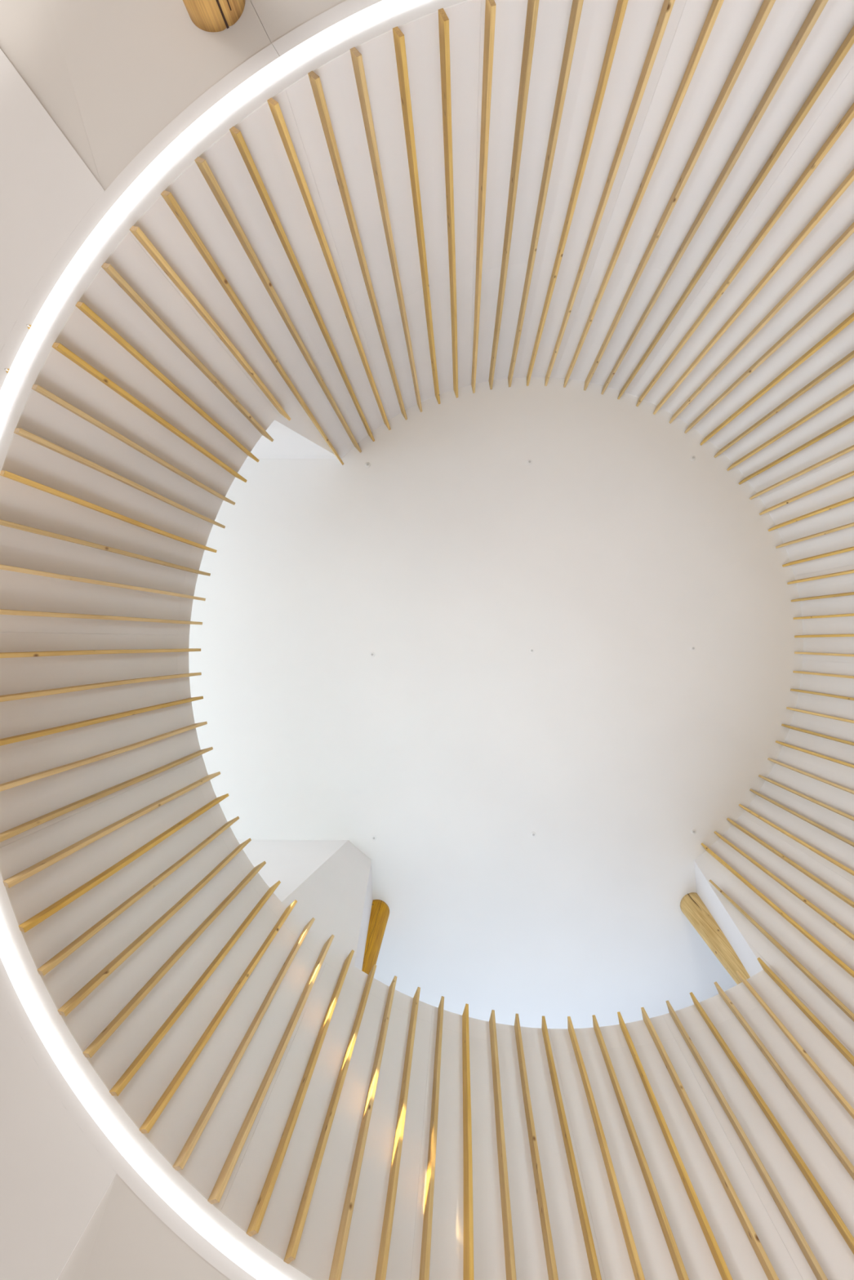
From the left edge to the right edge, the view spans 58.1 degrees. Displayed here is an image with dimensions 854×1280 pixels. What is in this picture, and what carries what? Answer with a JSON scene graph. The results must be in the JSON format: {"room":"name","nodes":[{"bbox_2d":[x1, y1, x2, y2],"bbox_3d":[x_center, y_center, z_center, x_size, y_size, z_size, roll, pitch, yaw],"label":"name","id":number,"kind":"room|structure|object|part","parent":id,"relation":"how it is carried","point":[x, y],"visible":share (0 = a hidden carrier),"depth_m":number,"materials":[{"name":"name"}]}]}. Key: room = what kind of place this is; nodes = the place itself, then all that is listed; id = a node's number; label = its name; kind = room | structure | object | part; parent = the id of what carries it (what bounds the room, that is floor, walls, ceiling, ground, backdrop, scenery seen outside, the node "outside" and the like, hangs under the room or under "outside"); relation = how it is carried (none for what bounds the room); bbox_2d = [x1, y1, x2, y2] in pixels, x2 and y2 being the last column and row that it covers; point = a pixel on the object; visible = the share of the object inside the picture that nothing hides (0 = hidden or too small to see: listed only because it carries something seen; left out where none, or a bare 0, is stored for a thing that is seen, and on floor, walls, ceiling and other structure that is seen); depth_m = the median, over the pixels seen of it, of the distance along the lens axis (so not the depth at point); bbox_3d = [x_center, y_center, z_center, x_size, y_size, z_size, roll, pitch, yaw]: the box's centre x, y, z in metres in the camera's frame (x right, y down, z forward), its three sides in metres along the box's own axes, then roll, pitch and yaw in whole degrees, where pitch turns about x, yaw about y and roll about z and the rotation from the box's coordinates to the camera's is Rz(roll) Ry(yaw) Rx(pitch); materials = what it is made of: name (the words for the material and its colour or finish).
{"room":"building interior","nodes":[
{"label":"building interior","id":0,"kind":"room"},
{"bbox_2d":[0,0,101,185],"bbox_3d":[-2.601,-3.691,3.997,1.017,0.229,3.343,-18,-91,3],"label":"ceiling","id":1,"kind":"structure","parent":0,"point":[29,39],"depth_m":3.90,"materials":[{"name":"paint"}]},
{"bbox_2d":[0,48,116,1279],"bbox_3d":[-6.079,0.002,4.476,9.202,1.064,28.800,0,-90,3],"label":"wall","id":2,"kind":"structure","parent":0,"point":[54,1180],"depth_m":3.78,"materials":[{"name":"white paint"}]},
{"bbox_2d":[47,0,346,1279],"bbox_3d":[1.050,0.036,3.987,27.517,1.059,27.696,0,-90,3],"label":"ceiling","id":3,"kind":"structure","parent":0,"point":[134,66],"depth_m":3.83,"materials":[{"name":"paint"}]},
{"bbox_2d":[246,419,337,458],"bbox_3d":[-4.438,-2.129,7.995,6.647,3.087,0.367,0,-90,3],"label":"wall","id":4,"kind":"structure","parent":0,"point":[286,443],"depth_m":8.49,"materials":[{"name":"white paint"}]},
{"bbox_2d":[237,840,347,902],"bbox_3d":[-4.364,2.458,8.085,6.600,3.434,0.303,0,-90,3],"label":"wall","id":5,"kind":"structure","parent":0,"point":[291,863],"depth_m":8.61,"materials":[{"name":"white paint"}]},
{"bbox_2d":[354,862,373,970],"bbox_3d":[-0.707,3.173,8.050,0.327,3.285,0.825,0,-90,3],"label":"wall","id":6,"kind":"structure","parent":0,"point":[368,899],"depth_m":8.23,"materials":[{"name":"white paint"}]},
{"bbox_2d":[0,0,853,1279],"bbox_3d":[1.169,0.125,6.576,6.889,6.240,6.889,0,-90,3],"label":"wall","id":7,"kind":"structure","parent":0,"point":[334,895],"depth_m":5.09,"materials":[{"name":"white paint"}]},
{"bbox_3d":[-2.172,0.504,5.202,0.064,2.767,1.098,-7,-90,3],"label":"panel","id":8,"kind":"part","parent":7,"relation":"part of","materials":[{"name":"white paint"}]},
{"bbox_3d":[-2.122,-0.566,5.211,0.061,2.744,1.063,12,-89,3],"label":"panel","id":9,"kind":"part","parent":7,"relation":"part of","materials":[{"name":"white paint"}]},
{"bbox_3d":[-1.877,1.539,5.172,0.062,2.798,1.075,-25,-91,2],"label":"panel","id":10,"kind":"part","parent":7,"relation":"part of","materials":[{"name":"white paint"}]},
{"bbox_3d":[-1.726,-1.567,5.197,0.065,2.736,1.109,31,-89,2],"label":"panel","id":11,"kind":"part","parent":7,"relation":"part of","materials":[{"name":"white paint"}]},
{"bbox_2d":[0,911,288,1279],"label":"ring light","id":12,"kind":"object","parent":7,"relation":"attached to","point":[148,1172],"depth_m":3.71,"materials":[{"name":"white plastic"}]},
{"bbox_3d":[-2.101,0.505,6.730,0.064,0.290,1.098,-7,-90,3],"label":"panel","id":13,"kind":"part","parent":7,"relation":"part of","materials":[{"name":"white paint"}]},
{"bbox_2d":[0,0,382,1279],"bbox_3d":[1.032,0.124,3.620,7.078,0.354,7.078,0,-90,3],"label":"led strip light","id":14,"kind":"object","parent":7,"relation":"attached to","point":[347,8],"depth_m":3.77,"materials":[{"name":"white paint"}]},
{"bbox_3d":[-2.051,-0.565,6.742,0.061,0.319,1.063,12,-89,3],"label":"panel","id":15,"kind":"part","parent":7,"relation":"part of","materials":[{"name":"white paint"}]},
{"bbox_3d":[-1.293,2.396,5.128,0.057,2.833,1.018,-44,-92,2],"label":"panel","id":16,"kind":"part","parent":7,"relation":"part of","materials":[{"name":"white paint"}]},
{"bbox_2d":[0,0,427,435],"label":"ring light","id":17,"kind":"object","parent":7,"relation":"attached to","point":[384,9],"depth_m":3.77,"materials":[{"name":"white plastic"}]},
{"bbox_3d":[-1.806,1.540,6.708,0.062,0.274,1.075,-25,-91,2],"label":"panel","id":18,"kind":"part","parent":7,"relation":"part of","materials":[{"name":"white paint"}]},
{"bbox_2d":[0,0,471,1279],"bbox_3d":[1.030,0.124,3.577,6.745,0.256,6.745,0,-90,3],"label":"trim","id":19,"kind":"structure","parent":7,"relation":"attached to","point":[382,27],"depth_m":3.77,"materials":[{"name":"white paint"}]},
{"bbox_3d":[-1.042,-2.382,5.159,1.040,2.751,0.059,-41,-92,2],"label":"panel","id":20,"kind":"part","parent":7,"relation":"part of","materials":[{"name":"white paint"}]},
{"bbox_3d":[-1.644,-1.566,6.962,0.065,0.794,1.109,31,-89,2],"label":"panel","id":21,"kind":"part","parent":7,"relation":"part of","materials":[{"name":"white paint"}]},
{"bbox_3d":[-0.491,3.015,5.071,1.029,2.870,0.058,29,-89,2],"label":"panel","id":22,"kind":"part","parent":7,"relation":"part of","materials":[{"name":"white paint"}]},
{"bbox_3d":[-0.912,-2.381,7.957,1.040,2.850,0.059,-41,-92,2],"label":"panel","id":23,"kind":"part","parent":7,"relation":"part of","materials":[{"name":"white paint"}]},
{"bbox_3d":[-0.740,2.693,8.093,2.023,3.140,0.176,38,-88,2],"label":"panel","id":24,"kind":"part","parent":7,"relation":"part of","materials":[{"name":"white paint"}]},
{"bbox_3d":[-0.164,-2.922,5.106,1.040,2.775,0.059,-23,-91,2],"label":"panel","id":25,"kind":"part","parent":7,"relation":"part of","materials":[{"name":"white paint"}]},
{"bbox_3d":[-0.033,-2.921,7.916,1.040,2.848,0.059,-23,-91,2],"label":"panel","id":26,"kind":"part","parent":7,"relation":"part of","materials":[{"name":"white paint"}]},
{"bbox_2d":[0,0,853,1279],"bbox_3d":[1.168,0.125,6.553,6.618,6.255,6.616,0,-90,3],"label":"decorative slats","id":27,"kind":"object","parent":7,"relation":"attached to","point":[217,1192],"visible":1,"depth_m":4.94,"materials":[{"name":"brown wood"}]},
{"bbox_3d":[0.554,3.364,6.636,1.052,0.350,0.060,11,-90,3],"label":"panel","id":28,"kind":"part","parent":7,"relation":"part of","materials":[{"name":"white paint"}]},
{"bbox_3d":[0.478,3.364,5.008,1.052,2.907,0.060,11,-90,3],"label":"panel","id":29,"kind":"part","parent":7,"relation":"part of","materials":[{"name":"white paint"}]},
{"bbox_3d":[0.964,-3.162,7.883,1.029,2.875,0.058,-5,-90,3],"label":"panel","id":30,"kind":"part","parent":7,"relation":"part of","materials":[{"name":"white paint"}]},
{"bbox_3d":[0.832,-3.163,5.044,1.029,2.807,0.058,-5,-90,3],"label":"panel","id":31,"kind":"part","parent":7,"relation":"part of","materials":[{"name":"white paint"}]},
{"bbox_3d":[1.573,3.400,6.610,1.006,0.392,0.056,-7,-90,3],"label":"panel","id":32,"kind":"part","parent":7,"relation":"part of","materials":[{"name":"white paint"}]},
{"bbox_3d":[1.937,-3.099,7.857,0.937,2.914,0.051,12,-89,3],"label":"panel","id":33,"kind":"part","parent":7,"relation":"part of","materials":[{"name":"white paint"}]},
{"bbox_3d":[1.496,3.399,4.946,1.006,2.937,0.056,-7,-90,3],"label":"panel","id":34,"kind":"part","parent":7,"relation":"part of","materials":[{"name":"white paint"}]},
{"bbox_3d":[2.852,-2.745,7.843,1.040,2.970,0.059,30,-89,2],"label":"panel","id":35,"kind":"part","parent":7,"relation":"part of","materials":[{"name":"white paint"}]},
{"bbox_3d":[1.804,-3.100,4.983,0.937,2.840,0.051,12,-89,3],"label":"panel","id":36,"kind":"part","parent":7,"relation":"part of","materials":[{"name":"white paint"}]},
{"bbox_3d":[2.569,3.118,6.903,1.052,1.071,0.060,-25,-91,2],"label":"panel","id":37,"kind":"part","parent":7,"relation":"part of","materials":[{"name":"white paint"}]},
{"bbox_3d":[2.476,3.117,4.888,1.052,2.961,0.060,-25,-91,2],"label":"panel","id":38,"kind":"part","parent":7,"relation":"part of","materials":[{"name":"white paint"}]},
{"bbox_3d":[3.480,2.541,7.958,1.040,3.263,0.059,-43,-92,2],"label":"panel","id":39,"kind":"part","parent":7,"relation":"part of","materials":[{"name":"white paint"}]},
{"bbox_3d":[3.653,-2.112,7.837,0.057,3.033,1.018,-43,-92,2],"label":"panel","id":40,"kind":"part","parent":7,"relation":"part of","materials":[{"name":"white paint"}]},
{"bbox_3d":[2.717,-2.746,4.921,1.040,2.877,0.059,30,-89,2],"label":"panel","id":41,"kind":"part","parent":7,"relation":"part of","materials":[{"name":"white paint"}]},
{"bbox_3d":[4.116,1.729,7.922,0.059,3.248,1.040,29,-89,2],"label":"panel","id":42,"kind":"part","parent":7,"relation":"part of","materials":[{"name":"white paint"}]},
{"bbox_3d":[4.221,-1.263,7.844,0.059,3.099,1.040,-25,-91,2],"label":"panel","id":43,"kind":"part","parent":7,"relation":"part of","materials":[{"name":"white paint"}]},
{"bbox_3d":[4.469,0.760,7.888,0.059,3.212,1.040,11,-90,3],"label":"panel","id":44,"kind":"part","parent":7,"relation":"part of","materials":[{"name":"white paint"}]},
{"bbox_3d":[3.336,2.540,4.843,1.040,2.974,0.059,-43,-92,2],"label":"panel","id":45,"kind":"part","parent":7,"relation":"part of","materials":[{"name":"white paint"}]},
{"bbox_3d":[4.505,-0.271,7.861,0.059,3.161,1.040,-7,-90,3],"label":"panel","id":46,"kind":"part","parent":7,"relation":"part of","materials":[{"name":"white paint"}]},
{"bbox_3d":[3.516,-2.113,4.867,0.057,2.912,1.018,-43,-92,2],"label":"panel","id":47,"kind":"part","parent":7,"relation":"part of","materials":[{"name":"white paint"}]},
{"bbox_2d":[188,377,803,1028],"bbox_3d":[-0.914,1.044,9.660,12.960,1.174,10.400,0,-90,3],"label":"ceiling","id":48,"kind":"structure","parent":0,"point":[614,553],"depth_m":9.51,"materials":[{"name":"white paint"}]},
{"bbox_2d":[364,462,370,467],"bbox_3d":[-0.723,-2.137,9.372,0.068,0.026,0.068,0,-90,3],"label":"sprinkler","id":49,"kind":"object","parent":48,"relation":"attached to","point":[367,464],"visible":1,"depth_m":9.38,"materials":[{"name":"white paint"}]},
{"bbox_2d":[369,651,374,657],"bbox_3d":[-0.677,0.180,9.501,0.068,0.026,0.068,0,-90,3],"label":"sprinkler","id":50,"kind":"object","parent":48,"relation":"attached to","point":[371,654],"visible":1,"depth_m":9.50,"materials":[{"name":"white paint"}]},
{"bbox_2d":[371,835,376,840],"bbox_3d":[-0.665,2.481,9.629,0.068,0.026,0.068,0,-90,3],"label":"sprinkler","id":51,"kind":"object","parent":48,"relation":"attached to","point":[373,837],"visible":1,"depth_m":9.63,"materials":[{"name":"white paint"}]},
{"bbox_2d":[526,459,532,465],"bbox_3d":[1.246,-2.164,9.339,0.068,0.026,0.068,0,-90,3],"label":"sprinkler","id":52,"kind":"object","parent":48,"relation":"attached to","point":[529,462],"visible":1,"depth_m":9.34,"materials":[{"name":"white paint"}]},
{"bbox_2d":[528,648,534,653],"bbox_3d":[1.291,0.130,9.467,0.068,0.026,0.068,0,-90,3],"label":"sprinkler","id":53,"kind":"object","parent":48,"relation":"attached to","point":[531,650],"visible":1,"depth_m":9.47,"materials":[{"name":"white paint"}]},
{"bbox_2d":[530,831,536,837],"bbox_3d":[1.330,2.430,9.595,0.068,0.026,0.068,0,-90,3],"label":"sprinkler","id":54,"kind":"object","parent":48,"relation":"attached to","point":[533,834],"visible":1,"depth_m":9.60,"materials":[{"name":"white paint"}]},
{"bbox_2d":[689,455,695,461],"bbox_3d":[3.222,-2.205,9.306,0.068,0.026,0.068,0,-90,3],"label":"sprinkler","id":55,"kind":"object","parent":48,"relation":"attached to","point":[692,458],"visible":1,"depth_m":9.31,"materials":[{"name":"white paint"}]},
{"bbox_2d":[689,645,695,650],"bbox_3d":[3.267,0.101,9.434,0.068,0.026,0.068,0,-90,3],"label":"sprinkler","id":56,"kind":"object","parent":48,"relation":"attached to","point":[692,647],"visible":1,"depth_m":9.44,"materials":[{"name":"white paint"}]},
{"bbox_2d":[690,828,696,834],"bbox_3d":[3.318,2.386,9.561,0.068,0.026,0.068,0,-90,3],"label":"sprinkler","id":57,"kind":"object","parent":48,"relation":"attached to","point":[693,831],"visible":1,"depth_m":9.56,"materials":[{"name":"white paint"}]},
{"bbox_2d":[693,861,763,977],"bbox_3d":[3.207,3.157,8.001,0.370,3.263,0.802,-5,-90,3],"label":"wall","id":58,"kind":"structure","parent":0,"point":[704,891],"depth_m":8.11,"materials":[{"name":"white paint"}]},
{"bbox_3d":[0.741,-0.001,-1.300,23.680,0.128,22.720,0,-90,3],"label":"floor","id":59,"kind":"structure","parent":0,"visible":0},
{"bbox_2d":[182,0,245,31],"bbox_3d":[-1.161,-3.166,1.346,0.298,4.979,0.297,0,-90,3],"label":"column","id":60,"kind":"structure","parent":59,"relation":"on","point":[208,15],"depth_m":3.73,"materials":[{"name":"brown wood"}]},
{"bbox_3d":[1.185,4.394,6.605,4.117,0.165,3.057,0,-90,3],"label":"floor","id":61,"kind":"structure","parent":0,"visible":0},
{"bbox_2d":[361,899,389,974],"bbox_3d":[-0.702,3.429,8.155,0.319,3.099,0.318,0,-90,3],"label":"column","id":62,"kind":"structure","parent":61,"relation":"on","point":[380,912],"depth_m":8.72,"materials":[{"name":"brown wood"}]},
{"bbox_2d":[680,892,750,984],"bbox_3d":[3.229,3.317,8.110,0.372,3.054,0.318,0,-90,3],"label":"column","id":63,"kind":"structure","parent":61,"relation":"on","point":[692,907],"depth_m":8.47,"materials":[{"name":"brown wood"}]}
]}

